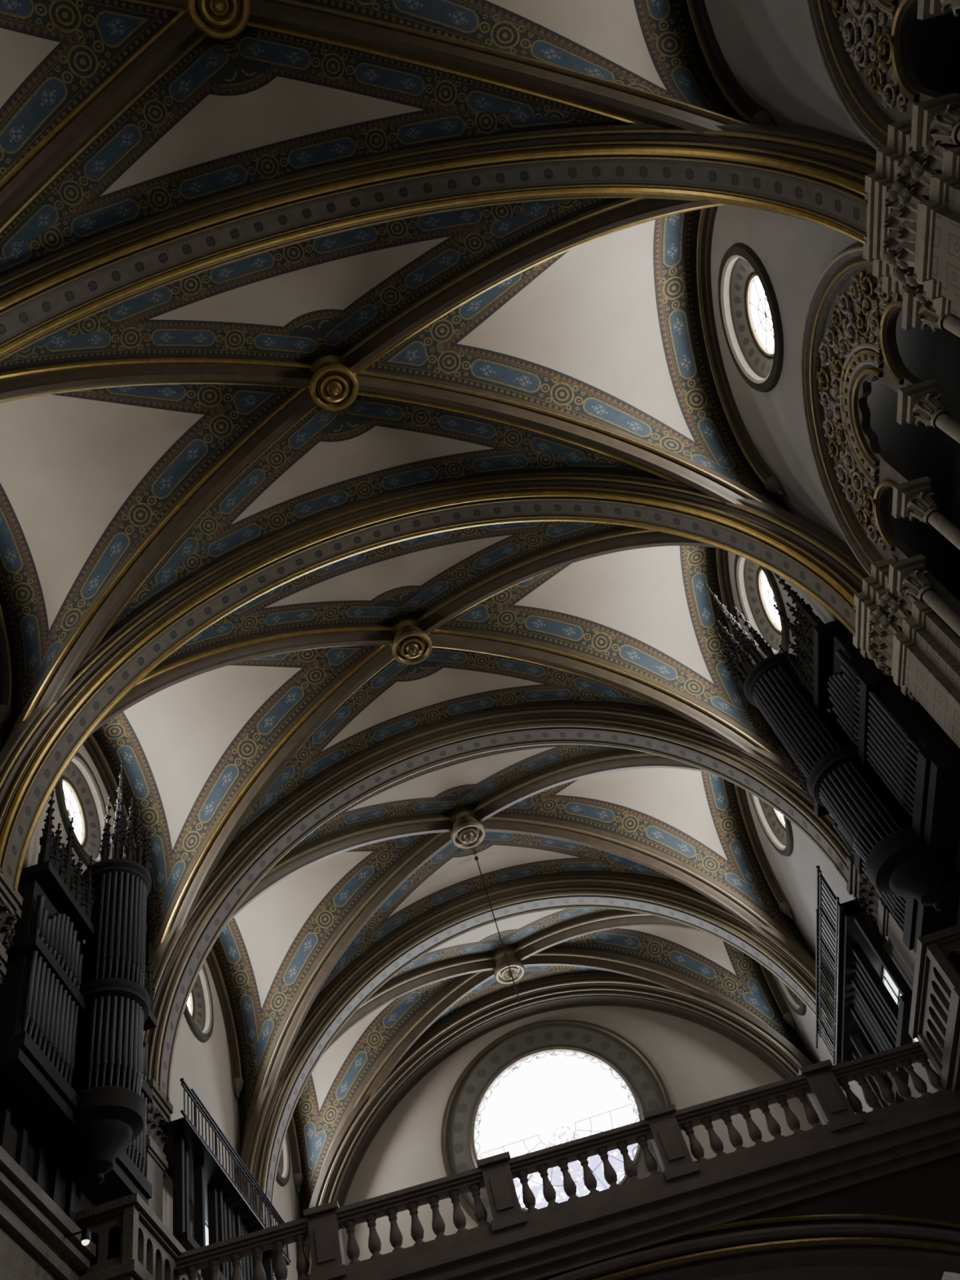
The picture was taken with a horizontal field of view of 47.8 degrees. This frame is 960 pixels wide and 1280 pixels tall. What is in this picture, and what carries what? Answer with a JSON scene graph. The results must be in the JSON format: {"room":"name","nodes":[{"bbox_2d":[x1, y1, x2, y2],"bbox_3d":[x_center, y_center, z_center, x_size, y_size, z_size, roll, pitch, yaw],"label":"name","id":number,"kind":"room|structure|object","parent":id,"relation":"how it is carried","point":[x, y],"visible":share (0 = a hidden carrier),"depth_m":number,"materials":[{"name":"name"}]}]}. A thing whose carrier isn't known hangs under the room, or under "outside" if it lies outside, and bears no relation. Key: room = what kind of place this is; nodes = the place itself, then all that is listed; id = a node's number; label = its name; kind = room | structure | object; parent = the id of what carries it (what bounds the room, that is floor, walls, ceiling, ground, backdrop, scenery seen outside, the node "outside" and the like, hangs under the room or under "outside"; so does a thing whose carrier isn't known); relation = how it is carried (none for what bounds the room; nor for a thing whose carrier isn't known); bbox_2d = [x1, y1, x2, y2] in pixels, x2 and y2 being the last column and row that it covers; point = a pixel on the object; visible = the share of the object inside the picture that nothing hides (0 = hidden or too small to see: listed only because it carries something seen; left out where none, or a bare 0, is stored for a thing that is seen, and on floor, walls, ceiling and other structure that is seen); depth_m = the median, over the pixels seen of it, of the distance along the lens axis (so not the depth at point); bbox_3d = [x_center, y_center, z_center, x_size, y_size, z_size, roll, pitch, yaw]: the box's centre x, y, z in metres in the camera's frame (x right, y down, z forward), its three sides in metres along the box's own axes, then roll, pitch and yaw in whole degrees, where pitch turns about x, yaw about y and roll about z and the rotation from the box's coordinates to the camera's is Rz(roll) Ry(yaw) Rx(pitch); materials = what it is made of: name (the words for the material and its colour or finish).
{"room":"church","nodes":[
{"label":"church","id":0,"kind":"room"},
{"bbox_2d":[0,723,300,1279],"bbox_3d":[-6.868,7.805,16.039,0.500,22.600,32.000,-17,-52,-4],"label":"wall","id":1,"kind":"structure","parent":0,"point":[205,1067],"depth_m":25.28,"materials":[{"name":"beige paint"}]},
{"bbox_2d":[0,604,12,728],"bbox_3d":[-9.558,-1.690,18.912,0.340,3.460,6.272,-17,-52,-4],"label":"trim","id":2,"kind":"structure","parent":1,"relation":"attached to","point":[6,672],"depth_m":20.27,"materials":[{"name":"brown paint"}]},
{"bbox_2d":[0,866,22,985],"bbox_3d":[-6.009,7.862,11.160,0.665,14.260,2.170,-17,-52,-4],"label":"pier","id":3,"kind":"object","parent":1,"relation":"attached to","point":[11,900],"visible":0.99,"depth_m":16.57,"materials":[{"name":"stone"}]},
{"bbox_2d":[0,1078,90,1226],"bbox_3d":[-6.510,7.613,15.759,0.260,1.180,3.300,-17,-52,-4],"label":"panelling","id":4,"kind":"object","parent":1,"relation":"attached to","point":[40,1154],"visible":0.71,"depth_m":15.95,"materials":[{"name":"brown wood"}]},
{"bbox_2d":[0,1145,96,1279],"bbox_3d":[-6.280,7.055,10.915,0.420,5.920,10.000,-17,-52,-4],"label":"trim","id":5,"kind":"structure","parent":1,"relation":"attached to","point":[33,1228],"depth_m":14.97,"materials":[{"name":"wood"}]},
{"bbox_2d":[64,1227,90,1245],"bbox_3d":[-5.862,8.623,15.517,0.571,0.240,0.140,-17,-52,-4],"label":"spotlight","id":6,"kind":"object","parent":1,"relation":"attached to","point":[86,1233],"visible":0.99,"depth_m":15.50,"materials":[{"name":"black metal"}]},
{"bbox_2d":[0,755,156,1205],"bbox_3d":[-6.788,5.309,19.796,1.510,9.650,4.904,-17,-52,-4],"label":"pipe organ","id":7,"kind":"object","parent":1,"relation":"attached to","point":[75,1015],"visible":0.99,"depth_m":17.48,"materials":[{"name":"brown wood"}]},
{"bbox_2d":[58,1085,146,1185],"bbox_3d":[-5.777,7.702,16.482,1.320,1.230,1.320,-17,-52,-4],"label":"pendant","id":8,"kind":"object","parent":7,"relation":"attached to","point":[103,1121],"depth_m":16.37,"materials":[{"name":"brown wood"}]},
{"bbox_2d":[54,751,111,866],"bbox_3d":[-8.410,3.566,22.617,0.400,2.680,2.680,-17,-52,-4],"label":"window","id":9,"kind":"structure","parent":1,"relation":"in","point":[78,793],"depth_m":23.20,"materials":[{"name":"white glass"}]},
{"bbox_2d":[83,734,147,932],"bbox_3d":[-8.316,3.314,22.904,0.340,3.460,6.272,-17,-52,-4],"label":"trim","id":10,"kind":"structure","parent":1,"relation":"attached to","point":[91,744],"depth_m":24.50,"materials":[{"name":"brown paint"}]},
{"bbox_2d":[76,1192,200,1279],"bbox_3d":[-5.528,10.564,16.680,1.560,2.350,2.870,-17,-52,-4],"label":"balcony","id":11,"kind":"object","parent":1,"relation":"attached to","point":[131,1242],"visible":0.89,"depth_m":16.64,"materials":[{"name":"stone"}]},
{"bbox_2d":[143,1078,173,1222],"bbox_3d":[-4.767,12.865,15.151,0.665,14.260,2.170,-17,-52,-4],"label":"pier","id":12,"kind":"object","parent":1,"relation":"attached to","point":[158,1112],"visible":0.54,"depth_m":19.92,"materials":[{"name":"stone"}]},
{"bbox_2d":[183,964,213,1042],"bbox_3d":[-7.167,8.570,26.608,0.400,2.680,2.680,-17,-52,-4],"label":"window","id":13,"kind":"structure","parent":1,"relation":"in","point":[198,1013],"depth_m":27.16,"materials":[{"name":"white"}]},
{"bbox_2d":[204,1221,208,1245],"bbox_3d":[-5.790,12.111,22.394,0.100,1.400,1.000,-17,-52,-4],"label":"window","id":14,"kind":"structure","parent":1,"relation":"in","point":[206,1223],"depth_m":22.58,"materials":[{"name":"white glass"}]},
{"bbox_2d":[173,1134,273,1279],"bbox_3d":[-5.214,12.121,21.549,0.830,2.200,5.520,-17,-52,-4],"label":"organ pipes","id":15,"kind":"object","parent":1,"relation":"attached to","point":[224,1223],"visible":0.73,"depth_m":20.72,"materials":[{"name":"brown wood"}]},
{"bbox_2d":[205,947,244,1098],"bbox_3d":[-7.073,8.317,26.895,0.340,3.460,6.272,-17,-52,-4],"label":"trim","id":16,"kind":"structure","parent":1,"relation":"attached to","point":[237,1082],"depth_m":28.55,"materials":[{"name":"brown paint"}]},
{"bbox_2d":[158,1078,291,1270],"bbox_3d":[-5.347,11.408,22.647,1.122,0.808,6.820,-17,-52,-4],"label":"railing","id":17,"kind":"object","parent":1,"relation":"attached to","point":[215,1172],"visible":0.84,"depth_m":21.78,"materials":[{"name":"black metal"}]},
{"bbox_2d":[275,1133,290,1186],"bbox_3d":[-5.833,13.748,29.992,0.400,2.680,2.680,-17,-52,-4],"label":"window","id":18,"kind":"structure","parent":1,"relation":"in","point":[282,1176],"depth_m":30.29,"materials":[{"name":"white"}]},
{"bbox_2d":[287,1114,302,1192],"bbox_3d":[-5.953,12.830,30.495,0.340,3.460,5.012,-17,-52,-4],"label":"trim","id":19,"kind":"structure","parent":1,"relation":"attached to","point":[291,1132],"depth_m":31.31,"materials":[{"name":"brown paint"}]},
{"bbox_2d":[0,0,745,274],"bbox_3d":[-3.318,-7.987,14.214,15.120,7.650,6.520,-17,-52,-4],"label":"ceiling","id":20,"kind":"structure","parent":0,"point":[255,104],"depth_m":17.86,"materials":[{"name":"paint"}]},
{"bbox_2d":[0,7,208,233],"bbox_3d":[-6.767,-5.565,15.027,7.982,7.694,0.500,-35,-53,11],"label":"rib","id":21,"kind":"object","parent":20,"relation":"attached to","point":[34,172],"visible":0.96,"depth_m":17.09,"materials":[{"name":"brown paint"}]},
{"bbox_2d":[120,0,189,12],"bbox_3d":[-7.415,-8.174,12.947,7.982,7.694,0.500,2,-56,-17],"label":"rib","id":22,"kind":"object","parent":20,"relation":"attached to","point":[179,6],"visible":0.82,"depth_m":16.86,"materials":[{"name":"brown stone"}]},
{"bbox_2d":[187,0,250,39],"bbox_3d":[-4.083,-9.954,16.918,1.000,0.890,1.000,-17,-52,-4],"label":"boss","id":23,"kind":"object","parent":20,"relation":"attached to","point":[217,19],"visible":0.99,"depth_m":16.81,"materials":[{"name":"gold metal"}]},
{"bbox_2d":[0,121,876,361],"bbox_3d":[-2.677,-5.434,16.139,15.280,7.489,1.120,-17,-52,-4],"label":"arch","id":24,"kind":"object","parent":20,"relation":"attached to","point":[814,177],"visible":0.97,"depth_m":17.76,"materials":[{"name":"brown paint"}]},
{"bbox_2d":[246,0,751,137],"bbox_3d":[0.769,-7.826,15.516,7.982,7.694,0.500,2,-56,-17],"label":"rib","id":25,"kind":"object","parent":20,"relation":"attached to","point":[607,98],"visible":0.68,"depth_m":17.29,"materials":[{"name":"brown paint"}]},
{"bbox_2d":[0,198,795,751],"bbox_3d":[-2.076,-2.983,18.205,15.120,7.650,6.520,-17,-52,-4],"label":"ceiling","id":26,"kind":"structure","parent":0,"point":[607,331],"depth_m":21.09,"materials":[{"name":"paint"}]},
{"bbox_2d":[0,355,313,403],"bbox_3d":[-6.172,-3.170,16.938,7.982,7.694,0.500,2,-56,-17],"label":"rib","id":27,"kind":"object","parent":26,"relation":"attached to","point":[23,382],"visible":0.98,"depth_m":19.40,"materials":[{"name":"brown paint"}]},
{"bbox_2d":[4,386,318,744],"bbox_3d":[-5.525,-0.561,19.019,7.982,7.694,0.500,-35,-53,11],"label":"rib","id":28,"kind":"object","parent":26,"relation":"attached to","point":[120,588],"visible":0.8,"depth_m":20.85,"materials":[{"name":"brown stone"}]},
{"bbox_2d":[308,351,358,411],"bbox_3d":[-2.841,-4.950,20.909,1.000,0.890,1.000,-17,-52,-4],"label":"boss","id":29,"kind":"object","parent":26,"relation":"attached to","point":[333,386],"visible":1,"depth_m":20.72,"materials":[{"name":"gold metal"}]},
{"bbox_2d":[340,198,725,375],"bbox_3d":[1.363,-5.431,17.427,7.982,7.694,0.500,-35,-53,11],"label":"rib","id":30,"kind":"object","parent":26,"relation":"attached to","point":[615,215],"visible":0.62,"depth_m":19.45,"materials":[{"name":"paint"}]},
{"bbox_2d":[355,368,787,511],"bbox_3d":[2.011,-2.822,19.508,7.982,7.694,0.500,2,-56,-17],"label":"rib","id":31,"kind":"object","parent":26,"relation":"attached to","point":[665,464],"visible":0.7,"depth_m":21.25,"materials":[{"name":"brown stone"}]},
{"bbox_2d":[91,520,797,968],"bbox_3d":[-0.834,2.020,22.197,15.120,7.650,6.520,-17,-52,-4],"label":"ceiling","id":32,"kind":"structure","parent":0,"point":[186,748],"depth_m":25.17,"materials":[{"name":"paint"}]},
{"bbox_2d":[88,623,394,736],"bbox_3d":[-4.930,1.833,20.930,7.982,7.694,0.500,2,-56,-17],"label":"rib","id":33,"kind":"object","parent":32,"relation":"attached to","point":[167,673],"visible":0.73,"depth_m":23.18,"materials":[{"name":"brown stone"}]},
{"bbox_2d":[145,644,395,971],"bbox_3d":[-4.282,4.442,23.010,7.982,7.694,0.500,-35,-53,11],"label":"rib","id":34,"kind":"object","parent":32,"relation":"attached to","point":[219,837],"visible":0.67,"depth_m":24.80,"materials":[{"name":"brown stone"}]},
{"bbox_2d":[389,615,432,664],"bbox_3d":[-1.599,0.053,24.901,1.000,0.890,1.000,-17,-52,-4],"label":"boss","id":35,"kind":"object","parent":32,"relation":"attached to","point":[411,645],"visible":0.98,"depth_m":24.71,"materials":[{"name":"gold metal"}]},
{"bbox_2d":[417,525,717,633],"bbox_3d":[2.606,-0.427,21.418,7.982,7.694,0.500,-35,-53,11],"label":"rib","id":36,"kind":"object","parent":32,"relation":"attached to","point":[624,538],"visible":0.53,"depth_m":23.63,"materials":[{"name":"brown stone"}]},
{"bbox_2d":[427,626,798,767],"bbox_3d":[3.253,2.181,23.499,7.982,7.694,0.500,2,-56,-17],"label":"rib","id":37,"kind":"object","parent":32,"relation":"attached to","point":[649,689],"visible":0.7,"depth_m":25.22,"materials":[{"name":"brown stone"}]},
{"bbox_2d":[212,744,815,1147],"bbox_3d":[0.409,7.024,26.188,15.120,7.650,6.520,-17,-52,-4],"label":"ceiling","id":38,"kind":"structure","parent":0,"point":[264,954],"depth_m":29.23,"materials":[{"name":"paint"}]},
{"bbox_2d":[225,813,453,925],"bbox_3d":[-3.688,6.837,24.921,7.982,7.694,0.500,2,-56,-17],"label":"rib","id":39,"kind":"object","parent":38,"relation":"attached to","point":[312,853],"visible":0.53,"depth_m":27.39,"materials":[{"name":"brown stone"}]},
{"bbox_2d":[240,831,452,1158],"bbox_3d":[-3.040,9.446,27.002,7.982,7.694,0.500,-35,-53,11],"label":"rib","id":40,"kind":"object","parent":38,"relation":"attached to","point":[277,1054],"visible":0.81,"depth_m":28.73,"materials":[{"name":"brown stone"}]},
{"bbox_2d":[449,806,485,848],"bbox_3d":[-0.357,5.057,28.892,1.000,0.890,1.000,-17,-52,-4],"label":"boss","id":41,"kind":"object","parent":38,"relation":"attached to","point":[467,832],"visible":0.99,"depth_m":28.69,"materials":[{"name":"gold metal"}]},
{"bbox_2d":[474,856,521,1006],"bbox_3d":[0.429,7.397,28.083,0.111,5.000,0.111,-35,-53,10],"label":"hanging cable","id":42,"kind":"object","parent":38,"relation":"hanging from","point":[476,858],"visible":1,"depth_m":27.96,"materials":[{"name":"black metal"}]},
{"bbox_2d":[471,748,711,822],"bbox_3d":[3.848,4.576,25.410,7.982,7.694,0.500,-35,-53,11],"label":"rib","id":43,"kind":"object","parent":38,"relation":"attached to","point":[620,759],"visible":0.43,"depth_m":27.80,"materials":[{"name":"brown stone"}]},
{"bbox_2d":[480,813,827,973],"bbox_3d":[4.495,7.185,27.491,7.982,7.694,0.500,2,-56,-17],"label":"rib","id":44,"kind":"object","parent":38,"relation":"attached to","point":[736,904],"visible":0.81,"depth_m":29.20,"materials":[{"name":"brown stone"}]},
{"bbox_2d":[293,907,813,1217],"bbox_3d":[1.529,11.536,29.788,15.120,7.650,5.240,-17,-52,-4],"label":"ceiling","id":45,"kind":"structure","parent":0,"point":[702,957],"depth_m":32.74,"materials":[{"name":"paint"}]},
{"bbox_2d":[320,969,494,1172],"bbox_3d":[-1.945,13.856,30.520,7.637,7.694,0.500,-30,-52,6],"label":"rib","id":46,"kind":"object","parent":45,"relation":"attached to","point":[464,984],"visible":0.56,"depth_m":32.57,"materials":[{"name":"brown stone"}]},
{"bbox_2d":[323,952,495,1053],"bbox_3d":[-2.466,11.760,28.848,7.900,7.694,0.500,1,-55,-17],"label":"rib","id":47,"kind":"object","parent":45,"relation":"attached to","point":[398,987],"visible":0.37,"depth_m":31.59,"materials":[{"name":"brown stone"}]},
{"bbox_2d":[493,946,524,983],"bbox_3d":[0.844,9.892,32.749,1.000,0.890,1.000,-17,-52,-4],"label":"boss","id":48,"kind":"object","parent":45,"relation":"attached to","point":[502,974],"visible":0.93,"depth_m":32.56,"materials":[{"name":"gold metal"}]},
{"bbox_2d":[512,909,702,961],"bbox_3d":[5.070,9.499,29.337,7.900,7.694,0.500,-34,-53,10],"label":"rib","id":49,"kind":"object","parent":45,"relation":"attached to","point":[613,919],"visible":0.37,"depth_m":31.92,"materials":[{"name":"brown stone"}]},
{"bbox_2d":[520,946,768,1025],"bbox_3d":[5.591,11.595,31.009,7.637,7.694,0.500,-4,-54,-13],"label":"rib","id":50,"kind":"object","parent":45,"relation":"attached to","point":[663,976],"visible":0.55,"depth_m":32.95,"materials":[{"name":"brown stone"}]},
{"bbox_2d":[341,1005,821,1265],"bbox_3d":[3.608,17.691,26.195,16.200,22.600,0.600,-17,-52,-4],"label":"wall","id":51,"kind":"structure","parent":0,"point":[696,1064],"depth_m":31.34,"materials":[{"name":"beige paint"}]},
{"bbox_2d":[440,1019,671,1224],"bbox_3d":[2.174,13.932,30.921,6.720,6.720,0.330,-17,-52,-4],"label":"window","id":52,"kind":"structure","parent":51,"relation":"in","point":[537,1086],"depth_m":31.62,"materials":[{"name":"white glass"}]},
{"bbox_2d":[297,972,822,1278],"bbox_3d":[1.991,13.368,31.137,15.280,7.489,1.120,-17,-52,-4],"label":"arch","id":53,"kind":"object","parent":51,"relation":"attached to","point":[491,1012],"visible":0.77,"depth_m":32.51,"materials":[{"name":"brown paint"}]},
{"bbox_2d":[332,1094,959,1279],"bbox_3d":[3.002,15.566,18.630,15.500,6.400,11.520,-13,-52,-6],"label":"gallery","id":54,"kind":"object","parent":51,"relation":"attached to","point":[877,1199],"visible":1,"depth_m":17.44,"materials":[{"name":"brown wood"}]},
{"bbox_2d":[173,1040,959,1279],"bbox_3d":[1.589,9.088,18.339,15.080,1.200,0.500,-13,-52,-6],"label":"balustrade","id":55,"kind":"object","parent":54,"relation":"on","point":[822,1082],"visible":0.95,"depth_m":18.28,"materials":[{"name":"brown stone"}]},
{"bbox_2d":[704,0,959,1279],"bbox_3d":[8.064,3.325,17.007,0.500,22.600,32.000,-17,-52,-4],"label":"wall","id":56,"kind":"structure","parent":0,"point":[769,46],"depth_m":18.27,"materials":[{"name":"grey paint"}]},
{"bbox_2d":[686,0,777,126],"bbox_3d":[3.501,-10.984,15.848,0.340,3.460,6.272,-17,-52,-4],"label":"trim","id":57,"kind":"structure","parent":56,"relation":"attached to","point":[748,110],"depth_m":17.50,"materials":[{"name":"brown paint"}]},
{"bbox_2d":[696,206,785,497],"bbox_3d":[4.744,-5.980,19.840,0.340,3.460,6.272,-17,-52,-4],"label":"trim","id":58,"kind":"structure","parent":56,"relation":"attached to","point":[771,481],"depth_m":21.24,"materials":[{"name":"brown paint"}]},
{"bbox_2d":[715,547,777,736],"bbox_3d":[5.986,-0.977,23.831,0.340,3.460,6.272,-17,-52,-4],"label":"trim","id":59,"kind":"structure","parent":56,"relation":"attached to","point":[722,555],"depth_m":25.43,"materials":[{"name":"brown paint"}]},
{"bbox_2d":[717,242,783,392],"bbox_3d":[4.994,-5.831,19.575,0.400,2.680,2.680,-17,-52,-4],"label":"window","id":60,"kind":"structure","parent":56,"relation":"in","point":[749,310],"depth_m":19.98,"materials":[{"name":"white"}]},
{"bbox_2d":[733,554,789,657],"bbox_3d":[6.236,-0.828,23.567,0.400,2.680,2.680,-17,-52,-4],"label":"window","id":61,"kind":"structure","parent":56,"relation":"in","point":[757,589],"depth_m":24.16,"materials":[{"name":"white glass"}]},
{"bbox_2d":[733,783,794,919],"bbox_3d":[7.228,4.027,27.823,0.340,3.460,6.272,-17,-52,-4],"label":"trim","id":62,"kind":"structure","parent":56,"relation":"attached to","point":[784,907],"depth_m":29.47,"materials":[{"name":"brown paint"}]},
{"bbox_2d":[749,792,793,856],"bbox_3d":[7.478,4.176,27.558,0.400,2.680,2.680,-17,-52,-4],"label":"window","id":63,"kind":"structure","parent":56,"relation":"in","point":[777,828],"depth_m":28.12,"materials":[{"name":"white"}]},
{"bbox_2d":[759,963,796,1029],"bbox_3d":[8.348,8.539,31.422,0.340,3.460,5.012,-17,-52,-4],"label":"trim","id":64,"kind":"structure","parent":56,"relation":"attached to","point":[788,1017],"depth_m":32.23,"materials":[{"name":"brown paint"}]},
{"bbox_2d":[773,974,806,1015],"bbox_3d":[8.812,9.355,30.942,0.400,2.680,2.680,-17,-52,-4],"label":"window","id":65,"kind":"structure","parent":56,"relation":"in","point":[798,1006],"depth_m":31.22,"materials":[{"name":"white paint"}]},
{"bbox_2d":[702,573,959,954],"bbox_3d":[6.184,1.418,20.637,1.510,9.650,4.904,-17,-52,-4],"label":"pipe organ","id":66,"kind":"object","parent":56,"relation":"attached to","point":[887,775],"visible":1,"depth_m":18.29,"materials":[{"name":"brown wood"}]},
{"bbox_2d":[864,826,946,911],"bbox_3d":[7.052,3.853,17.314,1.320,1.230,1.320,-17,-52,-4],"label":"pendant","id":67,"kind":"object","parent":66,"relation":"attached to","point":[904,863],"depth_m":17.18,"materials":[{"name":"brown wood"}]},
{"bbox_2d":[815,865,862,1064],"bbox_3d":[7.922,7.184,23.649,1.122,1.010,6.200,-17,-52,-4],"label":"railing","id":68,"kind":"object","parent":56,"relation":"attached to","point":[841,908],"visible":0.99,"depth_m":23.24,"materials":[{"name":"black metal"}]},
{"bbox_2d":[840,907,912,1107],"bbox_3d":[8.408,8.034,22.432,0.830,2.200,5.520,-17,-52,-4],"label":"organ pipes","id":69,"kind":"object","parent":56,"relation":"attached to","point":[871,1017],"visible":0.71,"depth_m":22.03,"materials":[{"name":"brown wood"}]},
{"bbox_2d":[800,241,959,636],"bbox_3d":[6.073,-2.838,15.487,0.560,5.960,5.520,-17,-52,-4],"label":"arch","id":70,"kind":"object","parent":56,"relation":"attached to","point":[849,343],"visible":0.95,"depth_m":16.37,"materials":[{"name":"stone"}]},
{"bbox_2d":[846,854,915,975],"bbox_3d":[9.205,8.674,16.057,0.665,14.260,2.170,-17,-52,-4],"label":"pier","id":71,"kind":"object","parent":56,"relation":"attached to","point":[860,886],"visible":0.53,"depth_m":20.83,"materials":[{"name":"stone"}]},
{"bbox_2d":[142,700,853,1103],"bbox_3d":[-0.192,4.573,24.122,15.280,7.489,1.120,-17,-52,-4],"label":"arch","id":72,"kind":"object","parent":71,"relation":"on","point":[176,966],"visible":0.97,"depth_m":25.19,"materials":[{"name":"grey stone"}]},
{"bbox_2d":[805,0,959,151],"bbox_3d":[4.831,-7.841,11.495,0.560,5.960,5.520,-17,-52,-4],"label":"arch","id":73,"kind":"object","parent":56,"relation":"attached to","point":[863,46],"visible":1,"depth_m":13.35,"materials":[{"name":"stone"}]},
{"bbox_2d":[884,970,917,1041],"bbox_3d":[8.780,7.547,22.437,0.100,1.400,1.000,-17,-52,-4],"label":"window","id":74,"kind":"structure","parent":56,"relation":"in","point":[889,984],"depth_m":22.75,"materials":[{"name":"white glass"}]},
{"bbox_2d":[853,558,959,748],"bbox_3d":[7.963,3.670,12.066,0.665,14.260,2.170,-17,-52,-4],"label":"pier","id":75,"kind":"object","parent":56,"relation":"attached to","point":[904,637],"visible":0.91,"depth_m":16.41,"materials":[{"name":"stone"}]},
{"bbox_2d":[0,467,869,893],"bbox_3d":[-1.435,-0.430,20.130,15.280,7.489,1.120,-17,-52,-4],"label":"arch","id":76,"kind":"object","parent":75,"relation":"on","point":[37,754],"visible":1,"depth_m":21.02,"materials":[{"name":"brown stone"}]},
{"bbox_2d":[862,119,959,317],"bbox_3d":[6.720,-1.334,8.074,0.665,14.260,2.170,-17,-52,-4],"label":"pier","id":77,"kind":"object","parent":56,"relation":"attached to","point":[912,237],"visible":0.91,"depth_m":12.92,"materials":[{"name":"stone"}]},
{"bbox_2d":[908,924,959,1093],"bbox_3d":[8.386,6.365,17.565,1.560,2.350,2.870,-17,-52,-4],"label":"balcony","id":78,"kind":"object","parent":56,"relation":"attached to","point":[935,1012],"visible":1,"depth_m":17.81,"materials":[{"name":"wood"}]},
{"bbox_2d":[867,1047,892,1090],"bbox_3d":[10.447,13.677,20.049,0.665,14.260,2.170,-17,-52,-4],"label":"pier","id":79,"kind":"object","parent":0,"point":[884,1074],"visible":0.08,"depth_m":24.21,"materials":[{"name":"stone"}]},
{"bbox_2d":[237,871,834,1227],"bbox_3d":[1.050,9.577,28.113,15.280,7.489,1.120,-17,-52,-4],"label":"arch","id":80,"kind":"object","parent":79,"relation":"on","point":[271,1117],"visible":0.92,"depth_m":29.25,"materials":[{"name":"grey stone"}]},
{"bbox_2d":[866,7,959,601],"bbox_3d":[6.846,-4.677,13.125,0.100,17.000,14.500,-17,-52,-4],"label":"wall","id":81,"kind":"structure","parent":0,"point":[929,451],"depth_m":16.72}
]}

